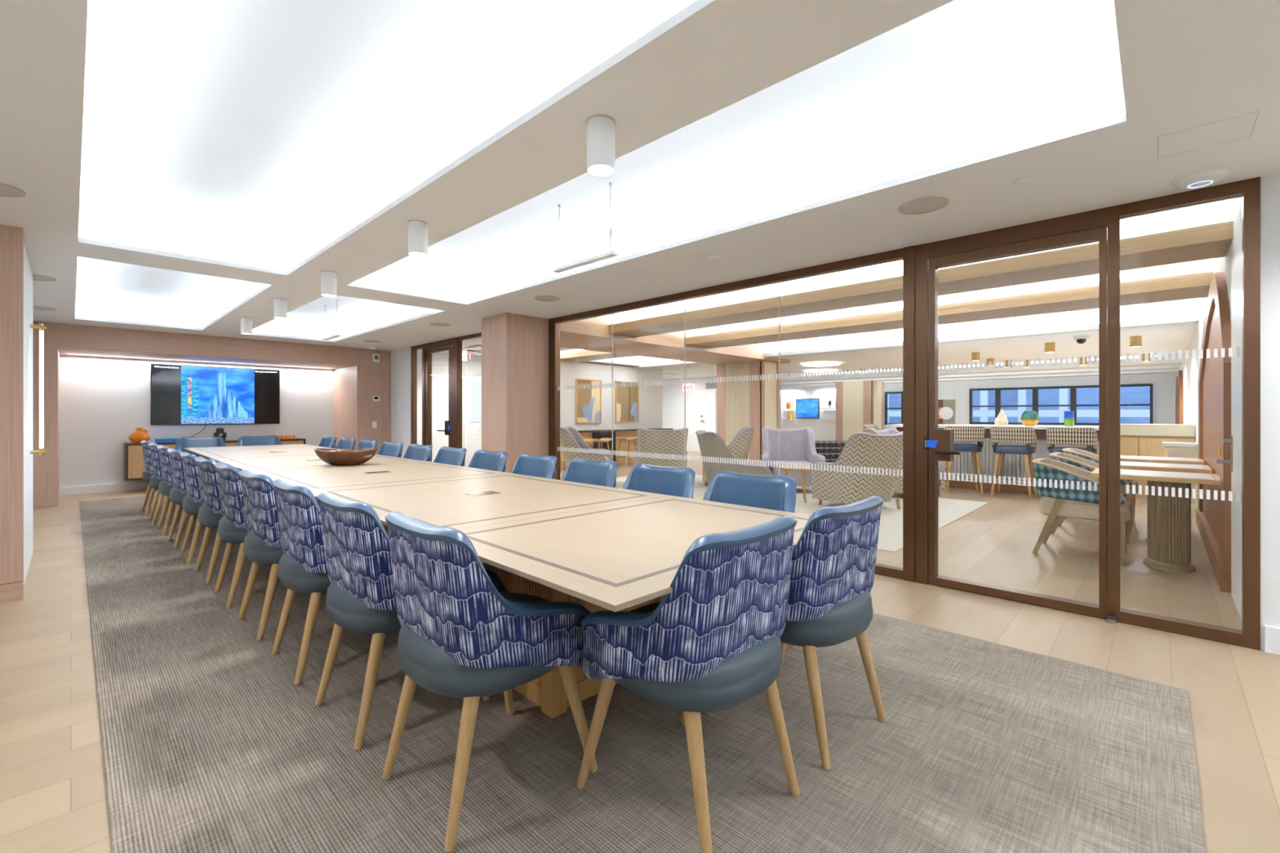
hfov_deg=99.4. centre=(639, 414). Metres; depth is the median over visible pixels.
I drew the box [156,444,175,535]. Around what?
chair
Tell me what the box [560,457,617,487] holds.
chair
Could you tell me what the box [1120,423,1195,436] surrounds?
countertop
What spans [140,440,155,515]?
chair
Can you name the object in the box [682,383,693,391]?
exit sign
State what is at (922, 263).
door
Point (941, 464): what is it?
chair
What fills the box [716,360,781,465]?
column
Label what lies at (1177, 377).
door
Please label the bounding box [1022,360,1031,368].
recessed light
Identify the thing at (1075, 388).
window
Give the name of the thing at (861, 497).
seat cushion
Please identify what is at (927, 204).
ceiling speaker
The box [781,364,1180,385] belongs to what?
trim
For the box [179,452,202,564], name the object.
chair
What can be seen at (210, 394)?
picture
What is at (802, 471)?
side table
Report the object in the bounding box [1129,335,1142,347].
ceiling light
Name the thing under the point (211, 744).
area rug
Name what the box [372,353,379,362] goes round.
wall speaker
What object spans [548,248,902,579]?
glass partition
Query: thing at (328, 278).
ceiling light
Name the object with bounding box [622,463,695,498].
chair
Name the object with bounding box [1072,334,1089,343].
dome camera
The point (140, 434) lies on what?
vase
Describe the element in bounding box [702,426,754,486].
chair
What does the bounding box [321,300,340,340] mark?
pendant light
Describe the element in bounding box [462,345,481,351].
recessed light
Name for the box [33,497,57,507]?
baseboard
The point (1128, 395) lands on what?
window
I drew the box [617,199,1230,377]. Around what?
ceiling
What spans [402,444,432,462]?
chair
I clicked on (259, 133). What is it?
ceiling
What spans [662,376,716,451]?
wall
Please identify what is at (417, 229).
ceiling light
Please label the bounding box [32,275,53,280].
grille
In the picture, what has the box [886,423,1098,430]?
countertop
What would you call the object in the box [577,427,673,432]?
countertop
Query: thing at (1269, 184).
wall
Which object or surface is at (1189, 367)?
wall
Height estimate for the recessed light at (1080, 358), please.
0.160 m
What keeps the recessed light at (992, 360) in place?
in the ceiling at (259, 133)
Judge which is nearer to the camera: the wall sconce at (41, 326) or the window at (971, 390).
the wall sconce at (41, 326)
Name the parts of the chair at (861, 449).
leg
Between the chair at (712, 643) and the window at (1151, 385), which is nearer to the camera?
the chair at (712, 643)
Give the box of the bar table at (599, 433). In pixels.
[560,427,673,469]
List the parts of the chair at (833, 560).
leg, leg, seat, leg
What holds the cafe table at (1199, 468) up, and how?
on the floor
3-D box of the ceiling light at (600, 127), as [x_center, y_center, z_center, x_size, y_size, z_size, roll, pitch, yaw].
[-0.162,-1.110,2.249,0.120,0.200,0.120,0,0,44]
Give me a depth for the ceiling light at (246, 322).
6.75 m
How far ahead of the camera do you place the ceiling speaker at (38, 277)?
4.82 m
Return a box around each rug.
[79,495,1205,852]
[615,474,989,552]
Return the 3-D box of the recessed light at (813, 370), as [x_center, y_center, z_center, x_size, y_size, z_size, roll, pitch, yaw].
[4.891,-1.178,14.685,0.840,0.040,0.840,0,0,44]
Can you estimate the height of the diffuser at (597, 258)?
0.002 m
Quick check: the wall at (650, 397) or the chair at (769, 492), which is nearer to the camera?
the chair at (769, 492)
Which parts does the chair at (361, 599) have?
leg, seat, leg, leg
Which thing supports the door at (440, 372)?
in the wall at (474, 363)
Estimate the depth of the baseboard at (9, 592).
3.49 m
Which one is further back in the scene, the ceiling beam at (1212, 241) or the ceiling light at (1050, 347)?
the ceiling light at (1050, 347)
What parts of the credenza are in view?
door, door, door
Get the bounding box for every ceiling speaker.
[0,182,26,197]
[32,274,56,281]
[33,306,55,311]
[364,340,381,342]
[430,322,450,326]
[534,295,559,301]
[897,196,948,214]
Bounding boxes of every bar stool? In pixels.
[862,423,880,433]
[943,426,984,494]
[990,426,1037,500]
[1045,427,1097,453]
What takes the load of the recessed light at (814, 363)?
in the ceiling at (259, 133)
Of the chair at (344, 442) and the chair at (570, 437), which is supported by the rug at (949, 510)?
the chair at (570, 437)
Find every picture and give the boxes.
[181,365,254,423]
[575,378,601,423]
[614,381,639,422]
[937,399,955,424]
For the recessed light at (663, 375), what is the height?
0.020 m
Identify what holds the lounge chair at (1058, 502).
on the floor
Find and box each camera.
[213,427,226,440]
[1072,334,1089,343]
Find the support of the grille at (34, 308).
attached to the ceiling speaker at (36, 308)
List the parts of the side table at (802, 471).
leg, leg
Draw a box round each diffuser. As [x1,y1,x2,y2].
[323,336,339,340]
[554,254,614,272]
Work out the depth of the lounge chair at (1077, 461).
5.41 m
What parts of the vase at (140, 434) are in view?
spout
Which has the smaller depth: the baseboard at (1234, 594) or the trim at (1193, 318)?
the baseboard at (1234, 594)
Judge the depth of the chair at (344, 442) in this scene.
7.36 m
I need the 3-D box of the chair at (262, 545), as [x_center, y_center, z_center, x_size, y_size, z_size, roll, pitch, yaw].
[-1.997,0.755,3.182,0.603,0.874,0.531,0,0,43]
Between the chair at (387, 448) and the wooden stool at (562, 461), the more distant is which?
the wooden stool at (562, 461)
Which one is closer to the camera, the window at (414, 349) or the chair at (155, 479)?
the chair at (155, 479)
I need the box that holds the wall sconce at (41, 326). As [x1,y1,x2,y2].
[30,323,46,455]
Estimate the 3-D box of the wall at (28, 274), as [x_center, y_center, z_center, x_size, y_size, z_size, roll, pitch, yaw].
[-4.714,-0.005,4.113,1.700,2.410,0.102,0,0,44]
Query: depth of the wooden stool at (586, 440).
11.74 m
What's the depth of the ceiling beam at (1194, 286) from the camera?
6.37 m
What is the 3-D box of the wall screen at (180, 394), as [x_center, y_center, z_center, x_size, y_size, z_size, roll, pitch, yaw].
[-7.283,-0.328,9.405,0.056,0.995,1.777,0,0,44]
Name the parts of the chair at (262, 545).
leg, seat, leg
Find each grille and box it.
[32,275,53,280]
[33,306,53,310]
[364,340,380,342]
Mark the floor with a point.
(53, 793)
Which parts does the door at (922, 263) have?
lock plate, handle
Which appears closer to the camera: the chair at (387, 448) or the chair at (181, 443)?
the chair at (387, 448)
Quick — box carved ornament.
[994,408,1008,425]
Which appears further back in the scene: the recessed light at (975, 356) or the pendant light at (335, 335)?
the recessed light at (975, 356)
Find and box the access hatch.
[1157,111,1259,158]
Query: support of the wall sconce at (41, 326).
attached to the wall at (28, 274)
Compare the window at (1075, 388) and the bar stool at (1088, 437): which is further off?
the window at (1075, 388)
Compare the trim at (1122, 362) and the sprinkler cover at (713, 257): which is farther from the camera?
the trim at (1122, 362)
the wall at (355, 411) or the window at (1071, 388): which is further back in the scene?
the window at (1071, 388)
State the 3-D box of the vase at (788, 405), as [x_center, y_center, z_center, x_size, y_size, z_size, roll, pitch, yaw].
[6.256,-0.390,22.851,0.240,0.270,0.240,0,0,44]
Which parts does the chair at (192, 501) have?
leg, seat, leg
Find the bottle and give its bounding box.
[828,400,831,408]
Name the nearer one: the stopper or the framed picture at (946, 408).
the stopper
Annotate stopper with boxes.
[1106,614,1116,624]
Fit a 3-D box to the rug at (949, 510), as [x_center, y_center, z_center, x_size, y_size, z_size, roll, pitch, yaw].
[1.400,1.196,8.029,5.740,0.008,3.650,0,0,44]
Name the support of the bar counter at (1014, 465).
on the floor
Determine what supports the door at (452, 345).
attached to the window at (414, 349)
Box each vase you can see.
[128,427,150,443]
[786,402,791,408]
[787,412,791,418]
[1020,410,1039,426]
[1063,411,1074,426]
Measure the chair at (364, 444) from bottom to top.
0.874 m
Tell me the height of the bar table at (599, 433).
0.840 m
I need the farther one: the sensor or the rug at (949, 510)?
the rug at (949, 510)
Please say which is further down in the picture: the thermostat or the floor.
the floor
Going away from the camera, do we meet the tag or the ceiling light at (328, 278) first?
the tag
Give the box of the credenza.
[123,438,305,490]
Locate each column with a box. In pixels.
[481,312,548,472]
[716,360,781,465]
[835,380,884,440]
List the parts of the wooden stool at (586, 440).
seat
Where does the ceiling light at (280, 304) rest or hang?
in the ceiling at (259, 133)
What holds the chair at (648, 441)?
on the rug at (949, 510)
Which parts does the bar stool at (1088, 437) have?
seat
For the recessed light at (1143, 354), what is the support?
in the ceiling at (259, 133)
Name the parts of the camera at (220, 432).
arm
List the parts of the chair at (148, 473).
leg, seat, leg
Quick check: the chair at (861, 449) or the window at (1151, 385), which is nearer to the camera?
the chair at (861, 449)
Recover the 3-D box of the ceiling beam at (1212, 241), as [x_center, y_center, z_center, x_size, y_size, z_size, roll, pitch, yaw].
[1.994,-1.260,6.059,6.220,0.120,0.600,0,0,44]
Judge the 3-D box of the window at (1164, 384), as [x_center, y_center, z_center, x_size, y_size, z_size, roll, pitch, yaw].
[14.688,-0.250,15.094,0.590,2.900,0.120,0,0,44]
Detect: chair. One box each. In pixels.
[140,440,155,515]
[148,442,164,524]
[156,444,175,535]
[167,448,187,548]
[175,436,225,462]
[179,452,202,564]
[194,456,222,583]
[214,462,248,608]
[237,435,281,445]
[237,469,284,640]
[271,478,330,684]
[315,492,489,750]
[318,435,337,448]
[335,437,356,448]
[356,439,377,453]
[377,441,403,457]
[382,511,597,852]
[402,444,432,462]
[433,446,466,466]
[467,449,507,472]
[510,453,556,479]
[560,426,612,467]
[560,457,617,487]
[577,515,799,852]
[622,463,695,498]
[633,427,688,467]
[695,430,773,494]
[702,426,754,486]
[702,471,796,647]
[705,496,886,769]
[761,426,825,487]
[810,431,902,509]
[866,427,946,495]
[1031,457,1131,566]
[1048,452,1135,543]
[1062,448,1137,526]
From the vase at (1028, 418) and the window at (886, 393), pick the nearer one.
the vase at (1028, 418)
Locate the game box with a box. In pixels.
[155,438,178,442]
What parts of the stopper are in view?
post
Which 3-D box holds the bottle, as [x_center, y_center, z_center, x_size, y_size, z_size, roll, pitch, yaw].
[7.558,-0.410,21.608,0.120,0.310,0.120,0,0,44]
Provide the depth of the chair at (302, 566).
2.44 m
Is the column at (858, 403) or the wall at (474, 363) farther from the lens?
the column at (858, 403)
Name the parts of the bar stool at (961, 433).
leg, leg, seat, leg, leg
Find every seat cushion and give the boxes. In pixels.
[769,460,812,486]
[858,494,890,501]
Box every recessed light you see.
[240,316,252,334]
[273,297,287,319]
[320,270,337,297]
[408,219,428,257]
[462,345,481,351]
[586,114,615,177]
[662,373,678,376]
[802,361,839,366]
[804,368,837,373]
[971,351,979,361]
[986,358,994,366]
[1004,360,1012,368]
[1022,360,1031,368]
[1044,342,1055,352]
[1078,357,1087,365]
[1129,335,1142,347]
[1141,353,1150,362]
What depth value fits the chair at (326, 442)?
7.89 m
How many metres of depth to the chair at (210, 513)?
3.87 m
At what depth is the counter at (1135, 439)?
7.73 m
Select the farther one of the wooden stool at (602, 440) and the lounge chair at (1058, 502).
the wooden stool at (602, 440)
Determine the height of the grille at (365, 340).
0.003 m
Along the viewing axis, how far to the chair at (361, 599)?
1.98 m
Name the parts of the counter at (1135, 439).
door, door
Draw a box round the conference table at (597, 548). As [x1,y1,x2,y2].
[183,444,810,718]
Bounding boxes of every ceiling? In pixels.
[0,0,1279,379]
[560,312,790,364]
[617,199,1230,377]
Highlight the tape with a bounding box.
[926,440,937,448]
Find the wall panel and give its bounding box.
[0,224,23,584]
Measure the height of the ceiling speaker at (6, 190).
0.005 m
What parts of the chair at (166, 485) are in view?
leg, seat, leg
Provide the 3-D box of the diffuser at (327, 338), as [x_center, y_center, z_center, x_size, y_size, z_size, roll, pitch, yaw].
[-4.286,-1.057,7.532,0.560,0.002,0.044,0,0,44]
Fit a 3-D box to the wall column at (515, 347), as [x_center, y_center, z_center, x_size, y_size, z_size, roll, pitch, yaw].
[-1.542,-0.005,6.883,0.565,2.410,0.710,0,0,44]
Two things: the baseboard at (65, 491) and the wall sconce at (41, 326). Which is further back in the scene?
the baseboard at (65, 491)
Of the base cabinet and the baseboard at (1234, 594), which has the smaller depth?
the baseboard at (1234, 594)
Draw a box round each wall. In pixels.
[23,243,33,584]
[33,320,391,501]
[391,346,410,457]
[417,350,481,466]
[560,349,662,430]
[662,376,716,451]
[781,373,1153,440]
[1177,197,1241,443]
[1260,173,1279,650]
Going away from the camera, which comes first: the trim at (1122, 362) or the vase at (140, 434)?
the vase at (140, 434)
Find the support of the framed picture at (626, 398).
attached to the wall at (650, 397)
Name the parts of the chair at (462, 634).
leg, leg, seat, leg, leg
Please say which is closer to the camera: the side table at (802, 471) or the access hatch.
the access hatch
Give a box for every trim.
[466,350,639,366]
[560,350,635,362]
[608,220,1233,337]
[632,315,1199,368]
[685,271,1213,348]
[781,355,1182,382]
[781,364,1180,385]
[781,368,1178,387]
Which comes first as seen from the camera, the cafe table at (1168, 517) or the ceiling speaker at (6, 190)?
the ceiling speaker at (6, 190)
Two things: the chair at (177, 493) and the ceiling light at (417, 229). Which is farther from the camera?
the chair at (177, 493)
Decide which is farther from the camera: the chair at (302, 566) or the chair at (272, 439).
the chair at (272, 439)
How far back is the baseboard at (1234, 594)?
3.38 m
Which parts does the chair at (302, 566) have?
leg, seat, leg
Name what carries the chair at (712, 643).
on the area rug at (211, 744)
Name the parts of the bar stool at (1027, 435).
leg, leg, seat, leg, leg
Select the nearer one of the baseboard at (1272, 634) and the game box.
the baseboard at (1272, 634)
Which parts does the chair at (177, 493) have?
leg, seat, leg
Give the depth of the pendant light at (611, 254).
3.74 m
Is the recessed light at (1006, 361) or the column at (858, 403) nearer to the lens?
the recessed light at (1006, 361)
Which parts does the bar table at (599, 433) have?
panel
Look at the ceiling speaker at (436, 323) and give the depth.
7.27 m
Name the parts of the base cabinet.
panel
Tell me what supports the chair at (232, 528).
on the area rug at (211, 744)
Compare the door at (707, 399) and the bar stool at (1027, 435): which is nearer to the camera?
the bar stool at (1027, 435)
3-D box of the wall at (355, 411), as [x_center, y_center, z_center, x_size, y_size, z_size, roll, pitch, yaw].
[-6.835,-0.005,9.010,1.270,2.410,4.800,0,0,44]
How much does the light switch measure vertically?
0.120 m
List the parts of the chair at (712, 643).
leg, leg, seat, leg, leg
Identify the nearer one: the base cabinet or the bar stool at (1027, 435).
the base cabinet
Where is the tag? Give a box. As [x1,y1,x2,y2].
[1217,447,1221,456]
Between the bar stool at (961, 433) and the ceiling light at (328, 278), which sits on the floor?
the bar stool at (961, 433)
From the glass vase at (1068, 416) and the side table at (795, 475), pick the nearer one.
the glass vase at (1068, 416)
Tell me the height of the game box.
0.060 m
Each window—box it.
[410,332,481,444]
[884,391,902,425]
[887,383,1150,425]
[968,387,997,424]
[997,386,1035,424]
[1035,386,1073,425]
[1073,385,1098,425]
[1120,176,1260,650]
[1120,383,1153,423]
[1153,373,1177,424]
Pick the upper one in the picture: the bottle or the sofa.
the bottle
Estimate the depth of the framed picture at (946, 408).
18.82 m
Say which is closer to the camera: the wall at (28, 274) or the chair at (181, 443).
the wall at (28, 274)
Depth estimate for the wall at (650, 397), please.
13.13 m
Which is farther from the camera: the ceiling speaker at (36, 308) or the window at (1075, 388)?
the window at (1075, 388)
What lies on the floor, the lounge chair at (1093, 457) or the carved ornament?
the lounge chair at (1093, 457)
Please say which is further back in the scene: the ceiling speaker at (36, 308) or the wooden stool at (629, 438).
the wooden stool at (629, 438)
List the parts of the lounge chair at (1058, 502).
leg, leg, seat, leg, leg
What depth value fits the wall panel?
3.49 m
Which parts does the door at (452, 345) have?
frame, lock plate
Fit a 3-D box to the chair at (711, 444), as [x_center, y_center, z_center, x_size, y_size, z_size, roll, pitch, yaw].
[1.182,0.700,7.065,0.854,0.980,0.946,0,0,-2]
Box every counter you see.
[886,423,1098,494]
[1120,423,1195,498]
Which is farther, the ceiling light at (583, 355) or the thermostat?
the ceiling light at (583, 355)
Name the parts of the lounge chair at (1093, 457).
leg, seat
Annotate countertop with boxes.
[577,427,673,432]
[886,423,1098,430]
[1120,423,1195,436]
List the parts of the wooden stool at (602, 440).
seat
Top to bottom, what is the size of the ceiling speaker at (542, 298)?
0.005 m
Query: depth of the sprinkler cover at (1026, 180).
2.80 m
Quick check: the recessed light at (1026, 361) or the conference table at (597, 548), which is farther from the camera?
the recessed light at (1026, 361)
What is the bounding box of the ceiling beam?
[57,323,356,369]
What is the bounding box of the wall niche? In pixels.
[59,354,333,487]
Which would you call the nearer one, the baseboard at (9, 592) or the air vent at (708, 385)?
the baseboard at (9, 592)
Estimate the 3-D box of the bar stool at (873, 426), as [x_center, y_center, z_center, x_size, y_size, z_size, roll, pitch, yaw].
[4.452,0.690,10.058,0.520,1.025,0.556,0,0,44]
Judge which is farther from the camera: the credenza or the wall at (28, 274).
the credenza
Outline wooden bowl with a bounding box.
[314,448,377,466]
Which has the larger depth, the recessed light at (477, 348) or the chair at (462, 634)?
the recessed light at (477, 348)
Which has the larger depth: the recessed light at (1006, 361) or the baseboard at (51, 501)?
the recessed light at (1006, 361)
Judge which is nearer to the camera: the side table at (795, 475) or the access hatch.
the access hatch
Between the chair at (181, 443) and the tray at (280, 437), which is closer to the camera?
the chair at (181, 443)
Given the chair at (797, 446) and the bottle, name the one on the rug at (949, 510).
the chair at (797, 446)
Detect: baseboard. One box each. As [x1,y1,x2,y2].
[0,579,23,603]
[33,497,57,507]
[59,481,147,495]
[1231,579,1241,619]
[1264,625,1279,654]
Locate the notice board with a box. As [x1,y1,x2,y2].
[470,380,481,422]
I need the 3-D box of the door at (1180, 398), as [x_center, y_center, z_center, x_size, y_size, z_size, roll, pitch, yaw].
[11.566,0.125,11.632,0.065,2.150,1.620,0,0,44]
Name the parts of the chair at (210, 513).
leg, seat, leg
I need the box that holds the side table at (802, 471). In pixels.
[780,465,811,502]
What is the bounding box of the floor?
[0,451,1279,852]
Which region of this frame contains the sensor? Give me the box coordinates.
[900,240,915,246]
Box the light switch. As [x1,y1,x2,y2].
[372,421,377,427]
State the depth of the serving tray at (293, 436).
9.89 m
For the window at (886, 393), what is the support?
in the wall at (824, 430)
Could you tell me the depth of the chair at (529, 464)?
4.29 m
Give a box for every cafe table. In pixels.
[1090,467,1219,573]
[1120,455,1204,465]
[1120,461,1213,542]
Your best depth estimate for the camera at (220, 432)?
9.21 m
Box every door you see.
[422,337,462,462]
[431,360,466,466]
[698,391,715,452]
[902,204,1119,622]
[1175,376,1178,424]
[1177,369,1183,424]
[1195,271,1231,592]
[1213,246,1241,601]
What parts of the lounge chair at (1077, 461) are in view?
leg, leg, leg, seat, leg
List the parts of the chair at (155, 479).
leg, seat, leg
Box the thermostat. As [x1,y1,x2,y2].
[372,395,379,400]
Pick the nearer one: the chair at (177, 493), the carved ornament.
the chair at (177, 493)
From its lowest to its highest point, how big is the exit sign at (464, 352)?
0.220 m
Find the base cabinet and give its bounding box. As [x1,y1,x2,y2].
[1162,441,1198,511]
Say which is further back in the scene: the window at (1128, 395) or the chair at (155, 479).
the window at (1128, 395)
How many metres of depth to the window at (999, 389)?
17.45 m
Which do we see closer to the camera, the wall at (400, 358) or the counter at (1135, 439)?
the counter at (1135, 439)
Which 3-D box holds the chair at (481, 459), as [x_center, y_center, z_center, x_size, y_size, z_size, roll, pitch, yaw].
[-1.462,0.755,4.631,0.603,0.874,0.531,0,0,43]
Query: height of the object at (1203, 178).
0.034 m
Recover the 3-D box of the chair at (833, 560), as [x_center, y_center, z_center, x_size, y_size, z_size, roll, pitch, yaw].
[0.623,0.755,2.148,0.603,0.874,0.531,0,0,-42]
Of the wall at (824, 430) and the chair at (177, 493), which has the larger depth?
the wall at (824, 430)
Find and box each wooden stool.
[560,441,566,473]
[582,438,594,448]
[588,437,611,450]
[616,436,636,466]
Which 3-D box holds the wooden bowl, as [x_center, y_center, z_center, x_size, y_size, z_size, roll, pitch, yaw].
[-2.624,0.380,4.854,0.543,0.156,0.350,0,0,-6]
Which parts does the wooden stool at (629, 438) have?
leg, leg, seat, leg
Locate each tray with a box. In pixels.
[277,435,297,439]
[280,437,297,439]
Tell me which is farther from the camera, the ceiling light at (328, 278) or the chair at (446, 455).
the chair at (446, 455)
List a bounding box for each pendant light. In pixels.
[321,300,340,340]
[551,182,618,273]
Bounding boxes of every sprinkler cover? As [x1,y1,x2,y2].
[709,255,720,259]
[1013,177,1032,185]
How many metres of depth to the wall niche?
8.54 m
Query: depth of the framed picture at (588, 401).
12.62 m
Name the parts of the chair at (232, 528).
leg, seat, leg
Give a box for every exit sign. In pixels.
[447,348,472,360]
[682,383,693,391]
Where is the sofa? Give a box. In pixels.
[814,440,846,462]
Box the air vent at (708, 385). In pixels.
[705,382,716,388]
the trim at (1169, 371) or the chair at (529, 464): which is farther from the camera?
the trim at (1169, 371)
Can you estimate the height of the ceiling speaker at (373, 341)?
0.005 m
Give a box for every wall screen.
[150,363,279,425]
[795,398,819,417]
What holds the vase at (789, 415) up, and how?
on the wall shelf

